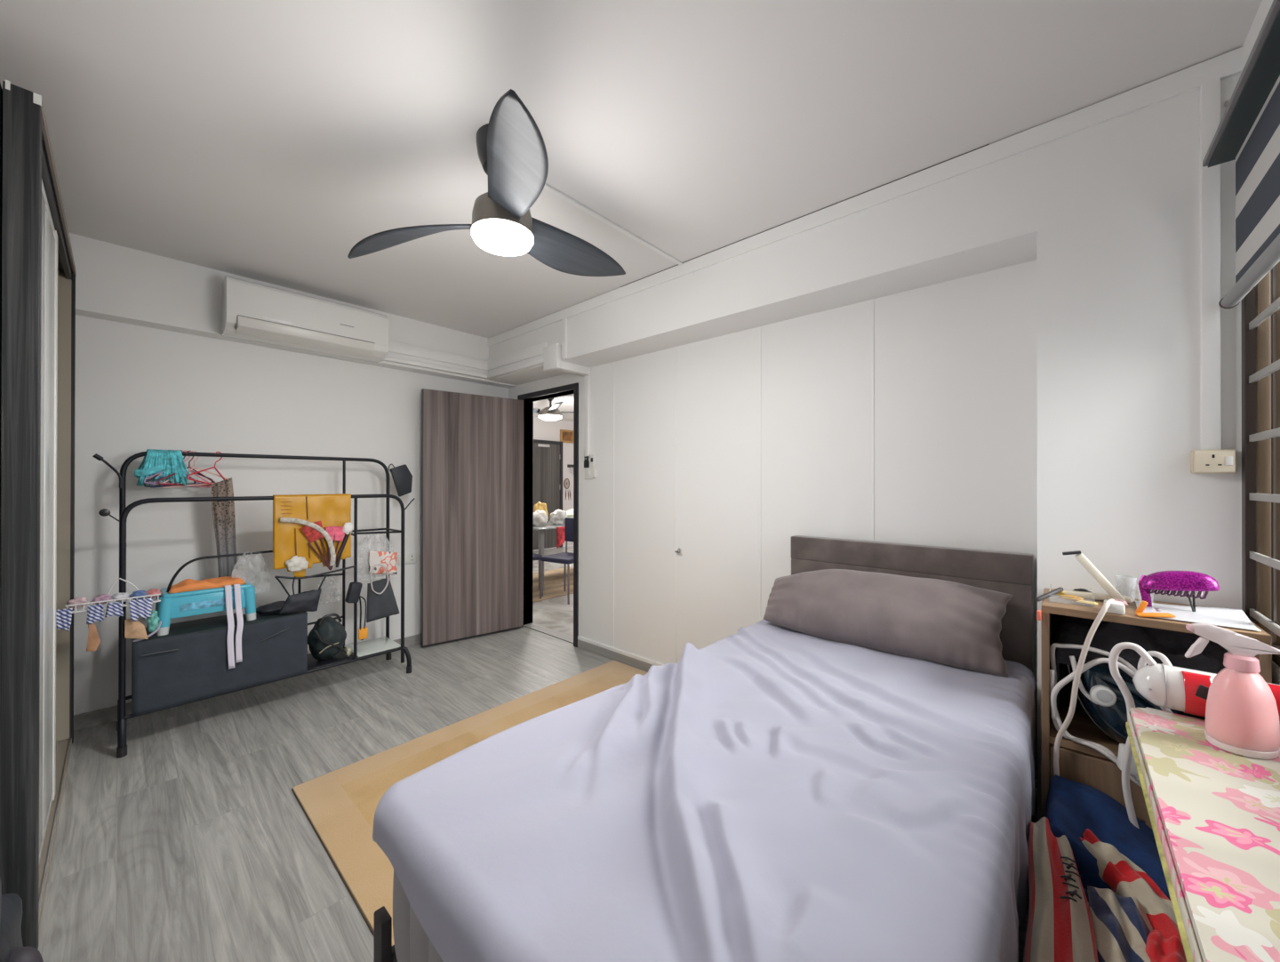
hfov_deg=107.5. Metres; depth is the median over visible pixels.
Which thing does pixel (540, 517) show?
plastic bag
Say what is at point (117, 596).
bundle
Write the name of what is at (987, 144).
trim
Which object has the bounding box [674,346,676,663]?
trim
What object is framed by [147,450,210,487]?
clothes hanger
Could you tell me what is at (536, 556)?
dining chair
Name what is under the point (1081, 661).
power cable
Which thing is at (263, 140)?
ceiling
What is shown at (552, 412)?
ceiling fan
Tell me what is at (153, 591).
bundle
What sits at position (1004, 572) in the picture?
bed
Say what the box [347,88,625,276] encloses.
ceiling fan
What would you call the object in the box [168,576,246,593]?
folded cloth
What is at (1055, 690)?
power cable
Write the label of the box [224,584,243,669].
ties
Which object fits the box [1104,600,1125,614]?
plug
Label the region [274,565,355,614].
tote bag
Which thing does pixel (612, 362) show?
trim
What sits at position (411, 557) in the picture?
power socket
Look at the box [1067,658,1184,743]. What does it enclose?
iron
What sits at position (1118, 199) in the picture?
wall pier
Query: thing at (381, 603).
tote bag
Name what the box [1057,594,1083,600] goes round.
oddment
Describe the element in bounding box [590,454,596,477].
remote
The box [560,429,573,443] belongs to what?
framed picture
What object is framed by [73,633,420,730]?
baseboard
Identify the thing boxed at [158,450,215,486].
clothes hanger
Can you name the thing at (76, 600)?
bundle
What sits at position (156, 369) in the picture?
wall
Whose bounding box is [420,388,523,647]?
door leaf
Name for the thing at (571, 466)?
key rack
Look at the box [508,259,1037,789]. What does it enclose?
wall
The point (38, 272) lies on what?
wardrobe
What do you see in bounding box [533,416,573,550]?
wall
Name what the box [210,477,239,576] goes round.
lace shawl
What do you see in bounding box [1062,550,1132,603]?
hair straightener
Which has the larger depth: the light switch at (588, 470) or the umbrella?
the light switch at (588, 470)
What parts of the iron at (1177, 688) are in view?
red panel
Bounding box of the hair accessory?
[147,609,159,631]
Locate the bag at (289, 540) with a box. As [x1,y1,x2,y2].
[272,493,351,579]
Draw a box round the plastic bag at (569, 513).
[566,508,573,518]
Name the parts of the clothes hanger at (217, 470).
shoulder frame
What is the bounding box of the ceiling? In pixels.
[0,0,1262,421]
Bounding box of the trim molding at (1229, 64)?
[488,46,1243,346]
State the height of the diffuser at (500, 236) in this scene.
0.044 m
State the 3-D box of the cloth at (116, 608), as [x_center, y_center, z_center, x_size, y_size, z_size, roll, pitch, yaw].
[-2.453,0.603,2.192,0.011,0.071,0.059,0,0,42]
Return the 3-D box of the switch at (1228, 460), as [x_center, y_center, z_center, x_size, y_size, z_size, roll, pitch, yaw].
[1.677,-0.058,1.337,0.014,0.026,0.005,0,0,42]
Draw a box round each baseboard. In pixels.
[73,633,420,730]
[577,639,1037,812]
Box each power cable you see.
[1049,650,1173,719]
[1053,598,1114,775]
[1108,641,1156,720]
[1121,736,1139,828]
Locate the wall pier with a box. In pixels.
[1036,72,1241,821]
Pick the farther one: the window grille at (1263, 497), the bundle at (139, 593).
the bundle at (139, 593)
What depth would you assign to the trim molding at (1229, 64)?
1.80 m
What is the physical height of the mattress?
0.298 m
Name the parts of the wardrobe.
panel, inset panel, sliding door, inset panel, track rail, edge handle, panel, panel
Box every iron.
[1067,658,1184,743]
[1132,663,1279,723]
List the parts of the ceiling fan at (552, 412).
blade, blade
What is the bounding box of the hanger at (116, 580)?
[65,577,160,613]
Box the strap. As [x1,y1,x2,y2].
[132,621,161,641]
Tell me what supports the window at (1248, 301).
attached to the wall window at (1265, 5)
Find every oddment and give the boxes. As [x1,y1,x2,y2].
[1054,588,1065,596]
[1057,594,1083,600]
[1073,588,1090,591]
[1076,600,1097,604]
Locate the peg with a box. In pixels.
[1036,609,1040,620]
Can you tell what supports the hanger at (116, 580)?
hanging from the clothes rack at (385, 644)
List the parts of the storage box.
handle, lid, handle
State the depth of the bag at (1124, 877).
1.04 m
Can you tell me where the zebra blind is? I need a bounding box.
[1202,0,1279,308]
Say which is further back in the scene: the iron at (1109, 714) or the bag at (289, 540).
the bag at (289, 540)
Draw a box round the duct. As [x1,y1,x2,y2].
[383,339,548,379]
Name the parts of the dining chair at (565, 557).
leg, seat, leg, leg, backrest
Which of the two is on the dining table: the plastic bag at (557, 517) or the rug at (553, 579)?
the plastic bag at (557, 517)
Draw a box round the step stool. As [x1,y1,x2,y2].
[155,578,255,635]
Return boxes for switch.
[584,467,592,479]
[1224,456,1232,464]
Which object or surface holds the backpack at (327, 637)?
on the clothes rack at (385, 644)
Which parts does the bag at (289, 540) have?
panel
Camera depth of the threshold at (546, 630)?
4.04 m
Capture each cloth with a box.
[56,608,72,631]
[86,604,103,623]
[104,601,123,616]
[128,597,152,621]
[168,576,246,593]
[1145,929,1186,961]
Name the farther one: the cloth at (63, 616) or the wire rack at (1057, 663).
the cloth at (63, 616)
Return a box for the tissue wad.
[342,521,352,534]
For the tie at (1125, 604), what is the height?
0.022 m
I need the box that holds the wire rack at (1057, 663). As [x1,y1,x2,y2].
[1056,662,1068,714]
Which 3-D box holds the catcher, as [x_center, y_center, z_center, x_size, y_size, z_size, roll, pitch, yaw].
[-1.478,0.168,9.552,0.031,0.450,0.176,0,0,42]
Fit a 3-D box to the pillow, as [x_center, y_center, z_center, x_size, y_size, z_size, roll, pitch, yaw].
[0.998,0.555,2.013,0.936,0.311,0.302,0,0,42]
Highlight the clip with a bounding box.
[1134,600,1175,617]
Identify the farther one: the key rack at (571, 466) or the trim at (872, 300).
the key rack at (571, 466)
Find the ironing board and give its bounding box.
[1125,706,1279,961]
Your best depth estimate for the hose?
1.36 m
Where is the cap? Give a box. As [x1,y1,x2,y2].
[577,635,1037,796]
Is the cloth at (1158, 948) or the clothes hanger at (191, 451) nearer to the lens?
the cloth at (1158, 948)
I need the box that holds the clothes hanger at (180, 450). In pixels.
[149,449,213,487]
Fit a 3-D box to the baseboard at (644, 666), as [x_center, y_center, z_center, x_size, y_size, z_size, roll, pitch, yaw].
[0.541,1.275,2.772,2.765,0.065,0.012,0,0,42]
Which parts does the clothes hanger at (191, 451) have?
shoulder frame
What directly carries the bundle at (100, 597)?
in the hanger at (116, 580)
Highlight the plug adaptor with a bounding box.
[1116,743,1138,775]
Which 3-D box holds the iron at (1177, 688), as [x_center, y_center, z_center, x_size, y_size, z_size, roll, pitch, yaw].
[1.206,0.451,0.990,0.232,0.094,0.083,0,0,42]
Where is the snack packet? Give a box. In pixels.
[368,550,397,574]
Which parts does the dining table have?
leg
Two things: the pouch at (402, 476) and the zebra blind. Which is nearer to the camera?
the zebra blind
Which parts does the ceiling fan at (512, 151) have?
blade, blade, blade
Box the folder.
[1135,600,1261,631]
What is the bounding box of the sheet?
[372,619,1038,961]
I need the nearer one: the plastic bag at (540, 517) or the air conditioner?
the air conditioner
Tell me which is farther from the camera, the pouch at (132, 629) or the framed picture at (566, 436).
the framed picture at (566, 436)
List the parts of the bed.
corner post, rail, frame, headboard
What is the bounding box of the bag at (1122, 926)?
[1087,885,1152,961]
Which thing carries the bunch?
on the dining table
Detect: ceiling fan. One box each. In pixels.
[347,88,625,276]
[533,397,573,420]
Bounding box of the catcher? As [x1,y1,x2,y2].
[563,478,570,500]
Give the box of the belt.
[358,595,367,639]
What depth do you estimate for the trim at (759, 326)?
2.66 m
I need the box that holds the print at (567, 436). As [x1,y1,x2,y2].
[562,431,572,440]
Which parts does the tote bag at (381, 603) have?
handle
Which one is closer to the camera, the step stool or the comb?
the comb
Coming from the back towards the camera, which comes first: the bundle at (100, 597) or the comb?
the bundle at (100, 597)
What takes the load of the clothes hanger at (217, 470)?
hanging from the clothes rack at (385, 644)
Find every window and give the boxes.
[1241,268,1279,666]
[1242,0,1279,684]
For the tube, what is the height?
0.309 m
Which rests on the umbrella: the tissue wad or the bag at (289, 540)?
the tissue wad
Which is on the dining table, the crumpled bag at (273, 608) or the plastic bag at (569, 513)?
the plastic bag at (569, 513)
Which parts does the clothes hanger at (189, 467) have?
shoulder frame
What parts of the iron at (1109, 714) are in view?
handle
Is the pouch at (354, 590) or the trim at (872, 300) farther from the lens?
the pouch at (354, 590)
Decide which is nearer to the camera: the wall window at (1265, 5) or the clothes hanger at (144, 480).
the wall window at (1265, 5)
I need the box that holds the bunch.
[533,501,548,519]
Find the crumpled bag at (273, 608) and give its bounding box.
[256,600,285,615]
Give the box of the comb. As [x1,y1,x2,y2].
[1034,587,1063,601]
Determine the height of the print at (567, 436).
0.180 m
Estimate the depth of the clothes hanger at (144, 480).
2.49 m
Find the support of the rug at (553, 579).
on the floor
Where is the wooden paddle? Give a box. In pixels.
[86,622,100,651]
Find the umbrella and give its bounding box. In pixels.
[336,532,350,567]
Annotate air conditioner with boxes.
[221,275,388,362]
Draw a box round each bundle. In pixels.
[66,596,87,607]
[91,593,111,604]
[111,592,129,601]
[129,590,147,599]
[145,588,161,598]
[300,520,344,569]
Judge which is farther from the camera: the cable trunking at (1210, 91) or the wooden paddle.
the wooden paddle
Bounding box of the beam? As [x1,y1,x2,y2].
[488,147,1036,384]
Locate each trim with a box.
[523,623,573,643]
[612,361,614,647]
[620,144,989,287]
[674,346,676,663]
[759,326,760,621]
[871,298,874,541]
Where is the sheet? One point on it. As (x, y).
(769, 792)
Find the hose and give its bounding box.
[1049,642,1141,786]
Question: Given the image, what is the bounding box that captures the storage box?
[131,611,307,716]
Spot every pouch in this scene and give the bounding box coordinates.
[124,617,147,639]
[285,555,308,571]
[343,646,351,656]
[344,581,362,602]
[388,464,412,496]
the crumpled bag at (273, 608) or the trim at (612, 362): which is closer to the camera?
the crumpled bag at (273, 608)
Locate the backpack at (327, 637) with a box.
[307,613,346,660]
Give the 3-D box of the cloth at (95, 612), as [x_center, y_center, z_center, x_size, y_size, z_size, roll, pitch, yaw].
[-2.493,0.611,2.148,0.011,0.087,0.054,0,0,42]
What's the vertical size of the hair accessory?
0.119 m
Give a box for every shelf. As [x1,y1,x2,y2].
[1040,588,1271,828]
[1049,704,1119,759]
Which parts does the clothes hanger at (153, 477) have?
shoulder frame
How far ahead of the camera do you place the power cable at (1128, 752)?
1.21 m
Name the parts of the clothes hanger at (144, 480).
shoulder frame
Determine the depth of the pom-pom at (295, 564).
2.72 m
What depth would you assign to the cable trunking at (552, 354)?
3.46 m
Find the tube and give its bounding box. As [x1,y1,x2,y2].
[279,517,335,566]
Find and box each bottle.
[1184,622,1279,759]
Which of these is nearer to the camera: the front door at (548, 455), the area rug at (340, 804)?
the area rug at (340, 804)
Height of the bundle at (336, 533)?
0.304 m
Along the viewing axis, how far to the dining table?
5.62 m
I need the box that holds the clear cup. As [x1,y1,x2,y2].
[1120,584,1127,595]
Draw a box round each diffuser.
[471,218,533,255]
[538,414,561,420]
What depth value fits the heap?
1.07 m
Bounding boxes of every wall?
[68,232,516,714]
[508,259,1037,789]
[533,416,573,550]
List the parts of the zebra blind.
rail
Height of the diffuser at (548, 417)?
0.050 m
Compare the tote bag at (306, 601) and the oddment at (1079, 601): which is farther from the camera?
the tote bag at (306, 601)
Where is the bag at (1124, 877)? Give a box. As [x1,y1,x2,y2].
[1080,828,1182,942]
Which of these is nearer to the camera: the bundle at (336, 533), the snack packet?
the bundle at (336, 533)
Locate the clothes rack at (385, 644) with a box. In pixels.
[92,451,414,758]
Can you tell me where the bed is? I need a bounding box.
[373,535,1033,961]
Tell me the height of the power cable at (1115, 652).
0.196 m
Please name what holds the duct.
attached to the beam
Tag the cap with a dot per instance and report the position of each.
(595, 643)
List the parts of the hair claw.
leg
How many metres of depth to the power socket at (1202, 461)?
1.36 m
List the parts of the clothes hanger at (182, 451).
shoulder frame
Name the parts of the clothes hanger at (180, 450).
shoulder frame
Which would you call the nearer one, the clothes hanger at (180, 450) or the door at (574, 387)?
the clothes hanger at (180, 450)
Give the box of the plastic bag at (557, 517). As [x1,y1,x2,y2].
[549,509,567,525]
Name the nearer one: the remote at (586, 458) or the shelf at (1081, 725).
the shelf at (1081, 725)
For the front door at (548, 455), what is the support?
in the wall at (543, 429)
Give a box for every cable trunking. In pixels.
[543,317,590,455]
[544,183,682,265]
[1200,77,1221,449]
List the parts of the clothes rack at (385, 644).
hook arm, hook knob, leg, hoop rail, frame, frame, rail, rail, shelf plate, divider post, divider post, shelf plate, shelf rail, leg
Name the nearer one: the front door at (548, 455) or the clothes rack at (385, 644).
the clothes rack at (385, 644)
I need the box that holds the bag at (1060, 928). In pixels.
[1023,816,1098,961]
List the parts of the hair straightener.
arm, arm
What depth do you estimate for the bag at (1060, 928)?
0.94 m
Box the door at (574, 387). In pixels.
[517,382,578,647]
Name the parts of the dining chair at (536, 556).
seat, leg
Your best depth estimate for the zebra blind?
1.13 m
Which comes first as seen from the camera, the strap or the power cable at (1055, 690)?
the power cable at (1055, 690)
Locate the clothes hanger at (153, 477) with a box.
[144,449,196,487]
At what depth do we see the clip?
1.27 m
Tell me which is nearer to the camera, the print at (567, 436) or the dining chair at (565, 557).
the dining chair at (565, 557)
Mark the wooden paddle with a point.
(93, 641)
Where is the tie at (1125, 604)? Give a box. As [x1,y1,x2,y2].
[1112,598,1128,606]
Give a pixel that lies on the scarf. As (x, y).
(171, 461)
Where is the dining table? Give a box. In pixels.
[533,520,564,590]
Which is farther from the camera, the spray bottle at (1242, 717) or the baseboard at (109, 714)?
the baseboard at (109, 714)
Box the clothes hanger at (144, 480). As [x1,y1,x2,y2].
[143,449,199,487]
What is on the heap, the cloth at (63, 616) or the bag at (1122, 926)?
the bag at (1122, 926)
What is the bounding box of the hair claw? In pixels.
[1138,570,1219,611]
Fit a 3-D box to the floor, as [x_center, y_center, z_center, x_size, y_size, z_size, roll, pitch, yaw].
[-0.191,1.363,4.955,8.085,0.100,8.880,0,0,42]
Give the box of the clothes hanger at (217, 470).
[186,451,224,484]
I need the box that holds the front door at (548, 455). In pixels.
[533,439,562,550]
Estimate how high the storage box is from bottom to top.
0.357 m
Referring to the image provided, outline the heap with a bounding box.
[1083,888,1088,904]
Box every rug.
[291,660,647,945]
[532,567,573,602]
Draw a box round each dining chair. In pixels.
[533,552,543,596]
[539,517,573,604]
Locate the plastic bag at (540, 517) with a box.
[533,509,548,526]
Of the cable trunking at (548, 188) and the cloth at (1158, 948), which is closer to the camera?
the cloth at (1158, 948)
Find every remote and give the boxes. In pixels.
[584,448,589,467]
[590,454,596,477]
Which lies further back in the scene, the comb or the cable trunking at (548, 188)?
the cable trunking at (548, 188)
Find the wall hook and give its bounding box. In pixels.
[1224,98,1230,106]
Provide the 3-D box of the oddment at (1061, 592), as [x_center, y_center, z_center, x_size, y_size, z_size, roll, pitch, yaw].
[1.326,0.352,1.484,0.029,0.026,0.017,0,0,42]
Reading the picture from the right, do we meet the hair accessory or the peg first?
the peg
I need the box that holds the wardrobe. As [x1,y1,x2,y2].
[0,80,76,948]
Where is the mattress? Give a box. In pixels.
[392,869,443,961]
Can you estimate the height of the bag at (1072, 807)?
0.466 m
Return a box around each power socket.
[398,552,417,565]
[1190,448,1236,473]
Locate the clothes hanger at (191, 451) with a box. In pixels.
[161,450,228,487]
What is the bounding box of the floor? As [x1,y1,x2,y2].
[37,544,1037,961]
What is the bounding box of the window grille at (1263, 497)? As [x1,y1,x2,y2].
[1248,261,1279,645]
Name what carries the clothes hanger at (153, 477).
hanging from the clothes rack at (385, 644)
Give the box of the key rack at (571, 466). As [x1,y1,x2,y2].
[567,464,573,472]
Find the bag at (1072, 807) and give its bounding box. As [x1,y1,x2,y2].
[1044,774,1170,900]
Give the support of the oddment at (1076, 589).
in the clear tray
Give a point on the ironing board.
(1214, 812)
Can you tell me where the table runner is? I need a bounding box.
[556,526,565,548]
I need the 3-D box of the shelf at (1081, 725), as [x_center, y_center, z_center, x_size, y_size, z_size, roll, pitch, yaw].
[1.459,0.770,1.378,0.383,0.020,0.295,0,0,42]
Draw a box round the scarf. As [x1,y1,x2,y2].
[134,448,189,486]
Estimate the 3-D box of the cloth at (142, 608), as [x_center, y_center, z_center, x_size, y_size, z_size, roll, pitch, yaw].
[-2.396,0.619,2.255,0.011,0.103,0.080,0,0,42]
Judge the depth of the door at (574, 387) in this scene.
4.00 m
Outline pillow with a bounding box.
[762,568,1012,677]
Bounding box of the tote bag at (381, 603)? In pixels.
[366,563,399,622]

